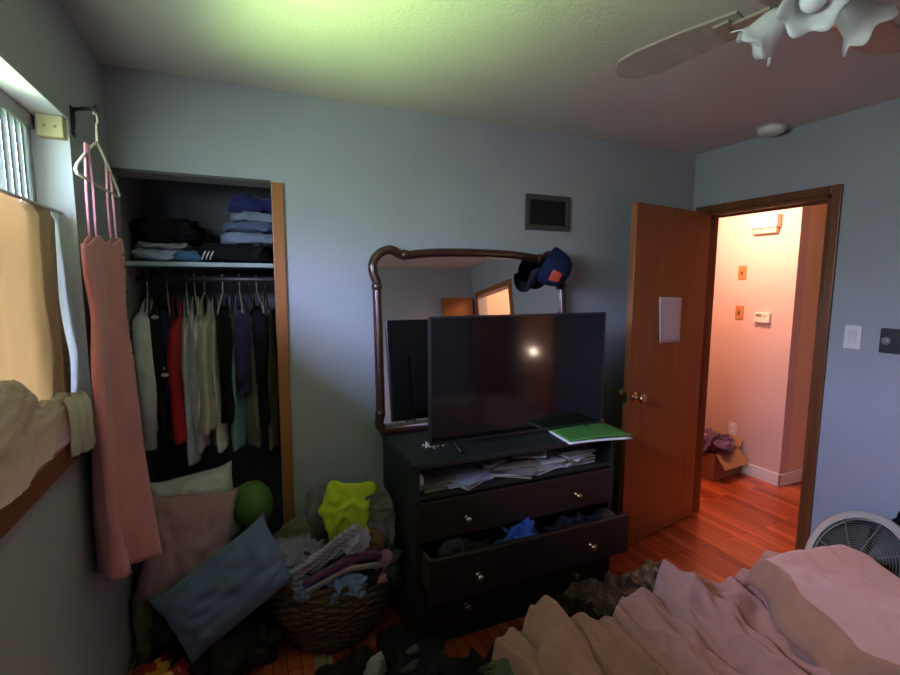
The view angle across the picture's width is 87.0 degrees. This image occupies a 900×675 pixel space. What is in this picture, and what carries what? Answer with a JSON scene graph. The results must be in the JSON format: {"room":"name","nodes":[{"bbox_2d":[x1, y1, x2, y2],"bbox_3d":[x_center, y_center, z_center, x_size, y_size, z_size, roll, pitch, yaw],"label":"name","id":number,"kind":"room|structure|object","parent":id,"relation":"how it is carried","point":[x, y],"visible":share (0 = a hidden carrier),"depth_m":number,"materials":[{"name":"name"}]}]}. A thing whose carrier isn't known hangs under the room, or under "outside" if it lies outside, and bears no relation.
{"room":"bedroom","nodes":[
{"label":"bedroom","id":0,"kind":"room"},
{"bbox_2d":[0,0,163,674],"bbox_3d":[-0.874,0.293,0.725,0.126,2.420,4.270,-3,7,-23],"label":"wall","id":1,"kind":"structure","parent":0,"point":[58,616],"depth_m":1.36,"materials":[{"name":"paint"}]},
{"bbox_2d":[6,118,26,193],"bbox_3d":[-0.943,-0.113,0.706,0.014,0.930,1.638,-3,7,-23],"label":"window","id":2,"kind":"structure","parent":1,"relation":"in","point":[6,118],"depth_m":1.38,"materials":[{"name":"plastic"}]},
{"bbox_2d":[0,90,36,201],"bbox_3d":[-0.918,-0.129,0.689,0.028,0.886,1.731,-3,7,-23],"label":"window blind","id":3,"kind":"object","parent":2,"relation":"attached to","point":[10,109],"visible":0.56,"depth_m":1.30,"materials":[{"name":"white"}]},
{"bbox_2d":[0,188,62,214],"bbox_3d":[-0.873,-0.295,0.716,0.010,0.010,1.628,-3,7,-23],"label":"tension rod","id":4,"kind":"object","parent":1,"relation":"attached to","point":[3,191],"visible":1,"depth_m":1.23,"materials":[{"name":"white plastic"}]},
{"bbox_2d":[0,192,70,401],"bbox_3d":[-0.880,0.005,0.758,0.042,0.620,1.578,-3,7,-23],"label":"cloth","id":5,"kind":"object","parent":4,"relation":"hanging from","point":[34,351],"visible":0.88,"depth_m":1.22,"materials":[{"name":"beige"}]},
{"bbox_2d":[0,440,81,539],"bbox_3d":[-0.865,0.377,0.754,0.126,0.062,1.718,-3,7,-23],"label":"trim","id":6,"kind":"structure","parent":1,"relation":"attached to","point":[49,472],"depth_m":1.07,"materials":[{"name":"brown wood"}]},
{"bbox_2d":[0,379,72,508],"bbox_3d":[-0.909,0.214,0.914,0.101,0.218,1.221,-3,7,-22],"label":"cloth","id":7,"kind":"object","parent":6,"relation":"on","point":[32,431],"visible":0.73,"depth_m":1.02,"materials":[{"name":"beige fabric"}]},
{"bbox_2d":[62,391,95,456],"bbox_3d":[-1.038,0.229,1.319,0.196,0.148,0.068,6,9,43],"label":"cloth","id":8,"kind":"object","parent":7,"relation":"hanging from","point":[79,411],"visible":0.98,"depth_m":1.28,"materials":[{"name":"beige"}]},
{"bbox_2d":[0,56,91,402],"bbox_3d":[-0.888,-0.116,0.730,0.105,0.930,1.638,-3,7,-23],"label":"window frame","id":9,"kind":"structure","parent":1,"relation":"attached to","point":[52,160],"depth_m":1.46,"materials":[{"name":"paint"}]},
{"bbox_2d":[35,113,66,140],"bbox_3d":[-1.188,-0.627,1.413,0.064,0.062,0.038,-3,7,-23],"label":"wood block","id":10,"kind":"object","parent":1,"relation":"attached to","point":[47,126],"visible":1,"depth_m":1.40,"materials":[{"name":"yellow wood"}]},
{"bbox_2d":[69,105,98,136],"bbox_3d":[-1.142,-0.677,1.478,0.086,0.096,0.026,0,7,-2],"label":"curtain bracket","id":11,"kind":"object","parent":1,"relation":"attached to","point":[96,107],"visible":0.99,"depth_m":1.47,"materials":[{"name":"black plastic"}]},
{"bbox_2d":[74,111,120,198],"bbox_3d":[-1.116,-0.593,1.500,0.009,0.236,0.439,-2,7,-21],"label":"clothes hanger","id":12,"kind":"object","parent":11,"relation":"hanging from","point":[96,142],"visible":0.94,"depth_m":1.50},
{"bbox_2d":[80,142,162,579],"bbox_3d":[-1.088,0.132,1.570,0.154,1.437,0.498,-3,7,-23],"label":"dress","id":13,"kind":"object","parent":12,"relation":"hanging from","point":[126,533],"visible":0.99,"depth_m":1.52,"materials":[{"name":"fabric"}]},
{"bbox_2d":[136,276,273,281],"bbox_3d":[-0.954,-0.301,2.458,1.141,0.027,0.027,-3,7,-23],"label":"closet rod","id":14,"kind":"object","parent":1,"relation":"attached to","point":[138,278],"visible":0.66,"depth_m":2.33,"materials":[{"name":"metal"}]},
{"bbox_2d":[146,273,149,315],"bbox_3d":[-1.440,-0.206,2.257,0.007,0.200,0.415,-4,8,-30],"label":"clothes hanger","id":15,"kind":"object","parent":14,"relation":"hanging from","point":[147,297],"visible":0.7,"depth_m":2.22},
{"bbox_2d":[132,298,159,450],"bbox_3d":[-1.441,0.144,2.298,0.113,0.680,0.505,-3,7,-23],"label":"shirt","id":16,"kind":"object","parent":15,"relation":"hanging from","point":[141,334],"visible":0.52,"depth_m":2.08,"materials":[{"name":"fabric"}]},
{"bbox_2d":[185,274,188,315],"bbox_3d":[-1.290,-0.213,2.322,0.007,0.200,0.377,-3,8,-29],"label":"clothes hanger","id":17,"kind":"object","parent":14,"relation":"hanging from","point":[185,274],"visible":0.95,"depth_m":2.26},
{"bbox_2d":[181,296,200,465],"bbox_3d":[-1.293,0.192,2.368,0.084,0.793,0.413,-3,7,-23],"label":"shirt","id":18,"kind":"object","parent":17,"relation":"hanging from","point":[193,457],"visible":0.49,"depth_m":2.22,"materials":[{"name":"fabric"}]},
{"bbox_2d":[189,296,211,453],"bbox_3d":[-1.260,0.167,2.379,0.084,0.746,0.422,-3,7,-24],"label":"shirt","id":19,"kind":"object","parent":17,"relation":"hanging from","point":[202,441],"visible":0.4,"depth_m":2.22,"materials":[{"name":"fabric"}]},
{"bbox_2d":[213,274,216,315],"bbox_3d":[-1.176,-0.218,2.371,0.008,0.200,0.347,-3,7,-27],"label":"clothes hanger","id":20,"kind":"object","parent":14,"relation":"hanging from","point":[213,274],"visible":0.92,"depth_m":2.33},
{"bbox_2d":[211,296,230,452],"bbox_3d":[-1.179,0.168,2.415,0.094,0.755,0.363,-3,7,-23],"label":"shirt","id":21,"kind":"object","parent":20,"relation":"hanging from","point":[221,434],"visible":0.44,"depth_m":2.29,"materials":[{"name":"fabric"}]},
{"bbox_2d":[230,274,234,314],"bbox_3d":[-1.104,-0.222,2.402,0.008,0.200,0.358,-2,7,-21],"label":"clothes hanger","id":22,"kind":"object","parent":14,"relation":"hanging from","point":[232,295],"visible":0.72,"depth_m":2.38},
{"bbox_2d":[228,296,247,451],"bbox_3d":[-1.105,0.164,2.447,0.087,0.754,0.392,-3,7,-23],"label":"shirt","id":23,"kind":"object","parent":22,"relation":"hanging from","point":[239,433],"visible":0.39,"depth_m":2.33,"materials":[{"name":"fabric"}]},
{"bbox_2d":[238,274,242,312],"bbox_3d":[-1.071,-0.223,2.416,0.008,0.200,0.396,-3,7,-26],"label":"clothes hanger","id":24,"kind":"object","parent":14,"relation":"hanging from","point":[240,299],"visible":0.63,"depth_m":2.40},
{"bbox_2d":[245,296,263,447],"bbox_3d":[-1.034,0.165,2.478,0.086,0.747,0.390,-3,7,-23],"label":"trousers","id":25,"kind":"object","parent":24,"relation":"hanging from","point":[255,431],"visible":0.54,"depth_m":2.35,"materials":[{"name":"fabric"}]},
{"bbox_2d":[255,274,264,312],"bbox_3d":[-0.998,-0.226,2.447,0.007,0.200,0.396,-4,8,-30],"label":"clothes hanger","id":26,"kind":"object","parent":14,"relation":"hanging from","point":[255,274],"visible":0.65,"depth_m":2.41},
{"bbox_2d":[250,296,270,424],"bbox_3d":[-0.998,0.100,2.486,0.113,0.636,0.481,-3,7,-23],"label":"shirt","id":27,"kind":"object","parent":26,"relation":"hanging from","point":[260,330],"visible":0.74,"depth_m":2.28,"materials":[{"name":"fabric"}]},
{"bbox_3d":[-1.334,-0.211,2.303,0.007,0.200,0.434,-4,8,-31],"label":"clothes hanger","id":28,"kind":"object","parent":14,"relation":"hanging from","visible":0},
{"bbox_2d":[167,297,187,444],"bbox_3d":[-1.335,0.134,2.343,0.105,0.673,0.472,-3,7,-23],"label":"shirt","id":29,"kind":"object","parent":28,"relation":"hanging from","point":[178,426],"visible":0.49,"depth_m":2.17,"materials":[{"name":"fabric"}]},
{"bbox_3d":[-0.959,-0.228,2.464,0.008,0.200,0.349,-3,7,-26],"label":"clothes hanger","id":30,"kind":"object","parent":14,"relation":"hanging from","visible":0},
{"bbox_2d":[262,297,278,450],"bbox_3d":[-0.961,0.168,2.509,0.088,0.775,0.382,-3,7,-23],"label":"trousers","id":31,"kind":"object","parent":30,"relation":"hanging from","point":[270,431],"visible":0.4,"depth_m":2.40,"materials":[{"name":"fabric"}]},
{"bbox_2d":[148,297,170,435],"bbox_3d":[-1.399,0.119,2.314,0.106,0.637,0.474,-3,7,-23],"label":"shirt","id":32,"kind":"object","parent":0,"point":[163,405],"visible":0.4,"depth_m":2.12,"materials":[{"name":"fabric"}]},
{"bbox_2d":[151,296,176,400],"bbox_3d":[-1.365,0.037,2.317,0.102,0.472,0.455,-3,7,-23],"label":"shirt","id":33,"kind":"object","parent":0,"point":[165,319],"visible":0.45,"depth_m":2.12,"materials":[{"name":"fabric"}]},
{"bbox_2d":[151,315,168,376],"bbox_3d":[-1.292,0.040,2.111,0.054,0.280,0.020,-3,7,-23],"label":"print","id":34,"kind":"object","parent":33,"relation":"attached to","point":[164,320],"depth_m":2.11},
{"bbox_2d":[195,296,218,434],"bbox_3d":[-1.218,0.113,2.390,0.125,0.624,0.528,-3,7,-23],"label":"blouse","id":35,"kind":"object","parent":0,"point":[209,417],"visible":0.6,"depth_m":2.20,"materials":[{"name":"fabric"}]},
{"bbox_2d":[143,179,283,529],"bbox_3d":[-1.074,0.040,2.895,1.250,2.420,0.100,-3,7,-23],"label":"wall","id":36,"kind":"structure","parent":0,"point":[204,203],"depth_m":2.69,"materials":[{"name":"paint"}]},
{"bbox_2d":[215,296,234,423],"bbox_3d":[-1.141,0.097,2.423,0.113,0.615,0.475,-3,7,-23],"label":"shirt","id":37,"kind":"object","parent":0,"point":[224,334],"visible":0.66,"depth_m":2.23,"materials":[{"name":"fabric"}]},
{"bbox_2d":[232,296,250,394],"bbox_3d":[-1.072,0.024,2.445,0.112,0.472,0.479,-3,7,-23],"label":"shirt","id":38,"kind":"object","parent":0,"point":[242,330],"visible":0.81,"depth_m":2.25,"materials":[{"name":"fabric"}]},
{"bbox_2d":[101,64,695,517],"bbox_3d":[0.157,0.069,2.677,3.337,2.420,0.120,-3,7,-23],"label":"wall","id":39,"kind":"structure","parent":0,"point":[358,179],"depth_m":2.32,"materials":[{"name":"paint"}]},
{"bbox_2d":[110,167,270,182],"bbox_3d":[-1.072,-0.678,1.986,0.599,0.012,0.007,-3,7,-23],"label":"trim","id":40,"kind":"structure","parent":39,"relation":"attached to","point":[111,168],"depth_m":1.97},
{"bbox_2d":[126,261,273,269],"bbox_3d":[-0.966,-0.370,2.480,1.141,0.020,0.455,-3,7,-23],"label":"closet shelf","id":41,"kind":"object","parent":39,"relation":"attached to","point":[143,264],"visible":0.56,"depth_m":2.19,"materials":[{"name":"paint"}]},
{"bbox_2d":[131,248,179,261],"bbox_3d":[-1.377,-0.391,2.264,0.228,0.067,0.346,-3,7,-23],"label":"shirt","id":42,"kind":"object","parent":41,"relation":"on","point":[139,254],"visible":0.56,"depth_m":2.13,"materials":[{"name":"fabric"}]},
{"bbox_2d":[134,241,193,250],"bbox_3d":[-1.373,-0.439,2.287,0.240,0.046,0.326,-3,7,-23],"label":"shirt","id":43,"kind":"object","parent":42,"relation":"on","point":[183,246],"visible":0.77,"depth_m":2.16,"materials":[{"name":"fabric"}]},
{"bbox_2d":[129,216,205,246],"bbox_3d":[-1.357,-0.520,2.302,0.326,0.134,0.387,-3,7,-23],"label":"sweater","id":44,"kind":"object","parent":43,"relation":"on","point":[157,229],"visible":0.92,"depth_m":2.16,"materials":[{"name":"fabric"}]},
{"bbox_2d":[196,242,273,262],"bbox_3d":[-1.075,-0.422,2.382,0.379,0.105,0.376,-3,7,-23],"label":"jacket","id":45,"kind":"object","parent":41,"relation":"on","point":[215,252],"visible":0.82,"depth_m":2.23,"materials":[{"name":"fabric"}]},
{"bbox_2d":[220,232,272,248],"bbox_3d":[-1.002,-0.492,2.404,0.309,0.069,0.360,-3,7,-23],"label":"jeans","id":46,"kind":"object","parent":45,"relation":"on","point":[257,239],"visible":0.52,"depth_m":2.26,"materials":[{"name":"fabric"}]},
{"bbox_2d":[221,221,271,233],"bbox_3d":[-0.992,-0.549,2.400,0.297,0.062,0.355,-3,7,-23],"label":"jeans","id":47,"kind":"object","parent":46,"relation":"on","point":[245,226],"visible":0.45,"depth_m":2.25,"materials":[{"name":"fabric"}]},
{"bbox_2d":[229,211,271,223],"bbox_3d":[-0.980,-0.600,2.413,0.275,0.062,0.334,-3,7,-23],"label":"jeans","id":48,"kind":"object","parent":47,"relation":"on","point":[245,215],"visible":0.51,"depth_m":2.27,"materials":[{"name":"fabric"}]},
{"bbox_2d":[225,193,271,214],"bbox_3d":[-0.988,-0.666,2.400,0.286,0.096,0.340,-3,7,-23],"label":"sweatshirt","id":49,"kind":"object","parent":48,"relation":"on","point":[241,202],"visible":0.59,"depth_m":2.26,"materials":[{"name":"fabric"}]},
{"bbox_2d":[271,182,294,524],"bbox_3d":[-0.798,0.310,2.281,0.051,2.026,0.136,-3,7,-23],"label":"trim","id":50,"kind":"structure","parent":39,"relation":"attached to","point":[277,201],"depth_m":2.19,"materials":[{"name":"brown wood"}]},
{"bbox_2d":[525,193,570,231],"bbox_3d":[0.556,-0.705,2.685,0.300,0.196,0.014,-3,7,-23],"label":"air vent","id":51,"kind":"object","parent":39,"relation":"in","point":[544,212],"visible":1,"depth_m":2.68,"materials":[{"name":"metal"}]},
{"bbox_2d":[530,199,564,225],"bbox_3d":[0.555,-0.705,2.686,0.229,0.136,0.008,-3,7,-23],"label":"grille","id":52,"kind":"object","parent":51,"relation":"attached to","point":[543,212],"depth_m":2.68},
{"bbox_2d":[157,472,800,674],"bbox_3d":[1.423,1.292,3.114,6.500,0.100,6.750,-3,7,-23],"label":"floor","id":53,"kind":"structure","parent":0,"point":[740,516],"depth_m":2.90,"materials":[{"name":"wood"}]},
{"bbox_2d":[131,576,157,667],"bbox_3d":[-1.250,1.161,1.952,0.080,0.409,0.252,-3,7,-23],"label":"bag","id":54,"kind":"object","parent":53,"relation":"on","point":[142,613],"visible":0.46,"depth_m":1.86,"materials":[{"name":"fabric"}]},
{"bbox_2d":[128,650,189,674],"bbox_3d":[-1.089,1.300,1.781,0.190,0.173,0.273,6,8,39],"label":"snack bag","id":55,"kind":"object","parent":53,"relation":"on","point":[160,666],"visible":0.62,"depth_m":1.77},
{"bbox_2d":[168,607,283,674],"bbox_3d":[-0.901,1.260,1.960,0.470,0.214,0.351,-3,7,-23],"label":"bundle","id":56,"kind":"object","parent":53,"relation":"on","point":[253,643],"visible":0.65,"depth_m":1.89,"materials":[{"name":"brown fabric"}]},
{"bbox_2d":[147,513,292,663],"bbox_3d":[-0.890,0.997,1.910,0.576,0.501,0.291,-3,7,-27],"label":"pillow","id":57,"kind":"object","parent":56,"relation":"on","point":[203,606],"visible":0.92,"depth_m":1.81,"materials":[{"name":"fabric"}]},
{"bbox_2d":[231,521,278,608],"bbox_3d":[-0.943,1.091,2.283,0.270,0.464,0.334,-3,7,-23],"label":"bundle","id":58,"kind":"object","parent":53,"relation":"on","point":[273,528],"visible":0.08,"depth_m":2.27,"materials":[{"name":"black fabric"}]},
{"bbox_2d":[233,480,272,527],"bbox_3d":[-0.914,0.775,2.196,0.176,0.224,0.170,-3,7,-23],"label":"ball","id":59,"kind":"object","parent":58,"relation":"on","point":[254,498],"visible":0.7,"depth_m":2.13,"materials":[{"name":"rubber"}]},
{"bbox_2d":[267,543,394,653],"bbox_3d":[-0.528,1.169,2.164,0.586,0.347,0.453,-3,7,-26],"label":"laundry basket","id":60,"kind":"object","parent":53,"relation":"on","point":[313,625],"visible":0.56,"depth_m":1.97,"materials":[{"name":"wicker"}]},
{"bbox_2d":[273,515,318,539],"bbox_3d":[-0.674,0.928,2.180,0.274,0.214,0.221,-3,7,-23],"label":"shirt","id":61,"kind":"object","parent":60,"relation":"in","point":[300,526],"visible":0.25,"depth_m":2.12,"materials":[{"name":"fabric"}]},
{"bbox_2d":[303,531,355,588],"bbox_3d":[-0.545,0.974,2.090,0.410,0.231,0.322,-3,7,-23],"label":"shirt","id":62,"kind":"object","parent":60,"relation":"in","point":[324,535],"visible":0.09,"depth_m":1.99,"materials":[{"name":"fabric"}]},
{"bbox_2d":[276,533,326,587],"bbox_3d":[-0.632,0.961,2.027,0.264,0.241,0.249,4,8,29],"label":"shirt","id":63,"kind":"object","parent":62,"relation":"on","point":[292,548],"visible":0.47,"depth_m":1.98,"materials":[{"name":"fabric"}]},
{"bbox_2d":[290,523,362,579],"bbox_3d":[-0.502,0.894,1.957,0.305,0.242,0.079,-2,7,-16],"label":"striped shirt","id":64,"kind":"object","parent":63,"relation":"on","point":[333,550],"visible":0.85,"depth_m":1.94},
{"bbox_2d":[303,548,382,587],"bbox_3d":[-0.437,0.953,1.961,0.333,0.136,0.078,-3,7,-23],"label":"shirt","id":65,"kind":"object","parent":63,"relation":"on","point":[368,554],"visible":0.94,"depth_m":1.93,"materials":[{"name":"fabric"}]},
{"bbox_2d":[342,528,370,555],"bbox_3d":[-0.393,0.852,1.980,0.104,0.106,0.122,6,9,39],"label":"sock","id":66,"kind":"object","parent":65,"relation":"on","point":[360,542],"visible":0.72,"depth_m":1.95,"materials":[{"name":"fabric"}]},
{"bbox_2d":[317,480,376,540],"bbox_3d":[-0.451,0.757,2.122,0.289,0.265,0.249,-3,7,-23],"label":"shirt","id":67,"kind":"object","parent":62,"relation":"on","point":[344,505],"visible":0.84,"depth_m":2.05,"materials":[{"name":"fabric"}]},
{"bbox_2d":[294,561,385,594],"bbox_3d":[-0.437,0.983,1.972,0.409,0.095,0.079,-3,7,-23],"label":"shirt","id":68,"kind":"object","parent":60,"relation":"on","point":[372,565],"visible":0.88,"depth_m":1.93,"materials":[{"name":"fabric"}]},
{"bbox_2d":[326,572,367,603],"bbox_3d":[-0.432,1.033,1.975,0.179,0.126,0.093,-3,7,-23],"label":"cloth","id":69,"kind":"object","parent":60,"relation":"in","point":[355,581],"visible":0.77,"depth_m":1.95,"materials":[{"name":"fabric"}]},
{"bbox_2d":[361,477,395,549],"bbox_3d":[-0.362,0.877,2.187,0.199,0.461,0.282,-3,7,-23],"label":"towel","id":70,"kind":"object","parent":60,"relation":"in","point":[383,516],"visible":0.29,"depth_m":2.11,"materials":[{"name":"fabric"}]},
{"bbox_2d":[383,543,402,586],"bbox_3d":[-0.274,1.011,2.127,0.153,0.194,0.190,-3,7,-23],"label":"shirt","id":71,"kind":"object","parent":60,"relation":"in","point":[393,571],"visible":0.47,"depth_m":2.08,"materials":[{"name":"fabric"}]},
{"bbox_3d":[-0.524,1.107,2.145,0.434,0.248,0.321,-3,7,-23],"label":"clothes","id":72,"kind":"object","parent":60,"relation":"in","visible":0},
{"bbox_2d":[304,479,329,534],"bbox_3d":[-0.583,0.841,2.210,0.186,0.363,0.194,-3,7,-23],"label":"shirt","id":73,"kind":"object","parent":72,"relation":"on","point":[315,495],"visible":0.3,"depth_m":2.14,"materials":[{"name":"fabric"}]},
{"bbox_2d":[314,644,376,674],"bbox_3d":[-0.418,1.336,1.926,0.254,0.099,0.143,-5,9,-40],"label":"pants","id":74,"kind":"object","parent":53,"relation":"on","point":[354,663],"visible":0.84,"depth_m":1.91,"materials":[{"name":"fabric"}]},
{"bbox_2d":[375,623,427,674],"bbox_3d":[-0.191,1.323,1.945,0.182,0.144,0.328,-3,7,-23],"label":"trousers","id":75,"kind":"object","parent":53,"relation":"on","point":[389,640],"visible":0.7,"depth_m":1.96,"materials":[{"name":"fabric"}]},
{"bbox_2d":[383,636,450,674],"bbox_3d":[-0.115,1.328,1.853,0.316,0.164,0.271,-3,7,-23],"label":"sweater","id":76,"kind":"object","parent":53,"relation":"on","point":[431,654],"visible":0.67,"depth_m":1.90,"materials":[{"name":"fabric"}]},
{"bbox_2d":[439,642,494,674],"bbox_3d":[0.181,1.321,1.828,0.487,0.198,0.262,-3,7,-23],"label":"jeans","id":77,"kind":"object","parent":53,"relation":"on","point":[469,665],"visible":0.31,"depth_m":1.82,"materials":[{"name":"fabric"}]},
{"bbox_2d":[380,429,628,640],"bbox_3d":[0.266,0.900,2.332,1.059,0.850,0.672,-3,7,-23],"label":"dresser","id":78,"kind":"object","parent":53,"relation":"on","point":[452,596],"visible":0.85,"depth_m":2.12,"materials":[{"name":"brown wood"}]},
{"bbox_2d":[420,468,457,493],"bbox_3d":[-0.094,0.621,2.108,0.206,0.036,0.252,-3,7,-23],"label":"paper stack","id":79,"kind":"object","parent":78,"relation":"on","point":[435,479],"visible":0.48,"depth_m":2.04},
{"bbox_2d":[439,462,493,490],"bbox_3d":[0.044,0.619,2.165,0.288,0.028,0.293,-5,9,-39],"label":"paper stack","id":80,"kind":"object","parent":78,"relation":"on","point":[470,475],"visible":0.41,"depth_m":2.11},
{"bbox_2d":[368,245,571,433],"bbox_3d":[0.167,-0.016,2.480,1.160,0.931,0.290,-3,7,-23],"label":"dresser mirror","id":81,"kind":"object","parent":78,"relation":"on","point":[410,287],"depth_m":2.40,"materials":[{"name":"brown wood"}]},
{"bbox_2d":[482,457,540,478],"bbox_3d":[0.269,0.598,2.255,0.296,0.050,0.276,-1,7,-6],"label":"paper stack","id":82,"kind":"object","parent":78,"relation":"on","point":[521,468],"visible":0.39,"depth_m":2.15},
{"bbox_2d":[420,456,608,500],"bbox_3d":[0.236,0.621,2.371,0.991,0.020,0.484,-3,7,-23],"label":"shelf","id":83,"kind":"object","parent":78,"relation":"attached to","point":[602,461],"depth_m":2.14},
{"bbox_2d":[495,517,537,543],"bbox_3d":[0.311,0.904,2.118,0.228,0.192,0.169,-3,7,-23],"label":"shirt","id":84,"kind":"object","parent":78,"relation":"in","point":[525,528],"visible":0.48,"depth_m":2.07,"materials":[{"name":"fabric"}]},
{"bbox_2d":[428,312,605,452],"bbox_3d":[0.340,0.183,2.263,0.950,0.592,0.223,-3,7,-23],"label":"television","id":85,"kind":"object","parent":78,"relation":"on","point":[489,376],"visible":0.98,"depth_m":2.22,"materials":[{"name":"black"}]},
{"bbox_2d":[534,451,565,475],"bbox_3d":[0.415,0.596,2.306,0.248,0.043,0.233,-4,8,-31],"label":"paper stack","id":86,"kind":"object","parent":78,"relation":"on","point":[551,462],"visible":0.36,"depth_m":2.24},
{"bbox_2d":[546,445,596,467],"bbox_3d":[0.583,0.573,2.409,0.260,0.067,0.288,-4,8,-31],"label":"paper stack","id":87,"kind":"object","parent":78,"relation":"on","point":[573,455],"visible":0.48,"depth_m":2.31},
{"bbox_2d":[542,512,601,532],"bbox_3d":[0.578,0.913,2.230,0.362,0.170,0.126,-3,7,-23],"label":"shirt","id":88,"kind":"object","parent":78,"relation":"in","point":[563,521],"visible":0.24,"depth_m":2.21,"materials":[{"name":"fabric"}]},
{"bbox_2d":[546,422,633,444],"bbox_3d":[0.677,0.462,2.325,0.340,0.022,0.262,-2,7,-17],"label":"folder","id":89,"kind":"object","parent":78,"relation":"on","point":[602,431],"visible":0.91,"depth_m":2.27,"materials":[{"name":"paper"}]},
{"bbox_2d":[521,596,603,631],"bbox_3d":[0.472,1.240,1.868,0.426,0.382,0.341,-3,7,-23],"label":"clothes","id":90,"kind":"object","parent":53,"relation":"on","point":[577,605],"visible":0.08,"depth_m":1.95,"materials":[{"name":"fabric"}]},
{"bbox_2d":[556,571,640,616],"bbox_3d":[0.675,1.229,2.063,0.465,0.362,0.310,-3,7,-23],"label":"clothes","id":91,"kind":"object","parent":53,"relation":"on","point":[605,597],"visible":0.23,"depth_m":2.06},
{"bbox_2d":[622,558,681,593],"bbox_3d":[0.927,1.193,2.179,0.298,0.372,0.264,2,7,15],"label":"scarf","id":92,"kind":"object","parent":91,"relation":"on","point":[645,576],"visible":0.15,"depth_m":2.15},
{"bbox_2d":[702,425,748,481],"bbox_3d":[2.227,0.971,4.065,0.442,0.322,0.532,-4,8,-29],"label":"cardboard box","id":93,"kind":"object","parent":53,"relation":"on","point":[718,466],"visible":0.42,"depth_m":3.86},
{"bbox_2d":[703,427,735,454],"bbox_3d":[2.179,0.873,3.972,0.373,0.238,0.392,-3,7,-23],"label":"sweater","id":94,"kind":"object","parent":93,"relation":"in","point":[714,442],"visible":0.57,"depth_m":3.85,"materials":[{"name":"fabric"}]},
{"bbox_2d":[804,511,899,577],"bbox_3d":[1.889,1.081,2.170,0.327,0.539,0.504,-1,7,-6],"label":"fan","id":95,"kind":"object","parent":53,"relation":"on","point":[868,533],"visible":0.33,"depth_m":2.23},
{"bbox_3d":[-1.138,1.180,2.063,0.397,0.346,0.371,-3,7,-23],"label":"bundle","id":96,"kind":"object","parent":53,"relation":"on","visible":0},
{"bbox_2d":[132,486,238,608],"bbox_3d":[-1.094,0.860,1.987,0.417,0.470,0.219,-4,8,-32],"label":"pillow","id":97,"kind":"object","parent":96,"relation":"on","point":[192,528],"visible":0.66,"depth_m":1.92,"materials":[{"name":"fabric"}]},
{"bbox_2d":[150,460,241,537],"bbox_3d":[-1.149,0.785,2.158,0.377,0.393,0.193,-4,8,-31],"label":"pillow","id":98,"kind":"object","parent":96,"relation":"on","point":[219,479],"visible":0.3,"depth_m":2.13,"materials":[{"name":"fabric"}]},
{"bbox_3d":[1.386,1.325,0.793,1.520,0.370,2.000,-3,7,-23],"label":"bed","id":99,"kind":"object","parent":53,"relation":"on","visible":0},
{"bbox_2d":[490,544,899,674],"bbox_3d":[1.205,1.155,1.227,1.746,0.518,1.621,-3,7,-23],"label":"comforter","id":100,"kind":"object","parent":99,"relation":"on","point":[833,609],"visible":1,"depth_m":1.51,"materials":[{"name":"fabric"}]},
{"bbox_2d":[59,0,899,154],"bbox_3d":[1.431,-1.212,2.823,6.500,0.100,6.750,-3,7,-23],"label":"ceiling","id":101,"kind":"structure","parent":0,"point":[539,65],"depth_m":1.79,"materials":[{"name":"paint"}]},
{"bbox_2d":[615,0,899,78],"bbox_3d":[0.851,-0.817,1.098,0.799,0.290,0.799,2,7,12],"label":"ceiling fan","id":102,"kind":"object","parent":101,"relation":"hanging from","point":[863,26],"visible":1,"depth_m":1.18,"materials":[{"name":"metal"}]},
{"bbox_2d":[705,206,810,473],"bbox_3d":[2.012,-0.200,5.055,0.100,2.420,3.157,-3,7,-23],"label":"wall","id":103,"kind":"structure","parent":0,"point":[753,365],"depth_m":3.83,"materials":[{"name":"paint"}]},
{"bbox_2d":[750,213,781,234],"bbox_3d":[2.470,-0.887,3.713,0.059,0.143,0.210,-3,7,-23],"label":"door chime","id":104,"kind":"object","parent":103,"relation":"attached to","point":[768,223],"visible":1,"depth_m":3.69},
{"bbox_2d":[738,463,802,486],"bbox_3d":[2.792,0.929,5.410,1.744,0.100,2.971,-3,7,-23],"label":"baseboard","id":105,"kind":"structure","parent":103,"relation":"attached to","point":[779,480],"depth_m":3.80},
{"bbox_2d":[693,98,899,535],"bbox_3d":[2.322,0.187,1.730,0.120,2.420,3.590,-3,7,-23],"label":"wall","id":106,"kind":"structure","parent":0,"point":[858,468],"depth_m":2.33,"materials":[{"name":"paint"}]},
{"bbox_2d":[617,202,710,544],"bbox_3d":[1.334,0.234,2.938,0.775,2.018,0.176,-4,8,-33],"label":"door","id":107,"kind":"structure","parent":106,"relation":"in","point":[669,246],"depth_m":2.88,"materials":[{"name":"brown wood"}]},
{"bbox_2d":[659,297,681,343],"bbox_3d":[1.335,-0.105,2.865,0.243,0.281,0.014,-4,8,-33],"label":"paper sheet","id":108,"kind":"object","parent":107,"relation":"attached to","point":[669,307],"visible":1,"depth_m":2.86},
{"bbox_2d":[692,184,843,549],"bbox_3d":[1.831,0.225,2.863,0.141,2.079,0.831,-3,7,-23],"label":"trim","id":109,"kind":"structure","parent":106,"relation":"attached to","point":[832,195],"depth_m":2.54,"materials":[{"name":"brown wood"}]},
{"bbox_2d":[843,325,861,349],"bbox_3d":[1.982,-0.002,2.335,0.010,0.116,0.072,-3,7,-23],"label":"light switch","id":110,"kind":"object","parent":106,"relation":"attached to","point":[853,333],"visible":1,"depth_m":2.33,"materials":[{"name":"white plastic"}]},
{"bbox_2d":[879,328,899,354],"bbox_3d":[2.037,0.017,2.197,0.020,0.116,0.080,-3,7,-23],"label":"wall plate","id":111,"kind":"object","parent":106,"relation":"attached to","point":[889,343],"visible":1,"depth_m":2.19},
{"bbox_2d":[787,204,826,471],"bbox_3d":[3.458,-0.075,4.022,1.730,2.420,0.100,-3,7,-23],"label":"wall","id":112,"kind":"structure","parent":0,"point":[818,212],"depth_m":3.68,"materials":[{"name":"paint"}]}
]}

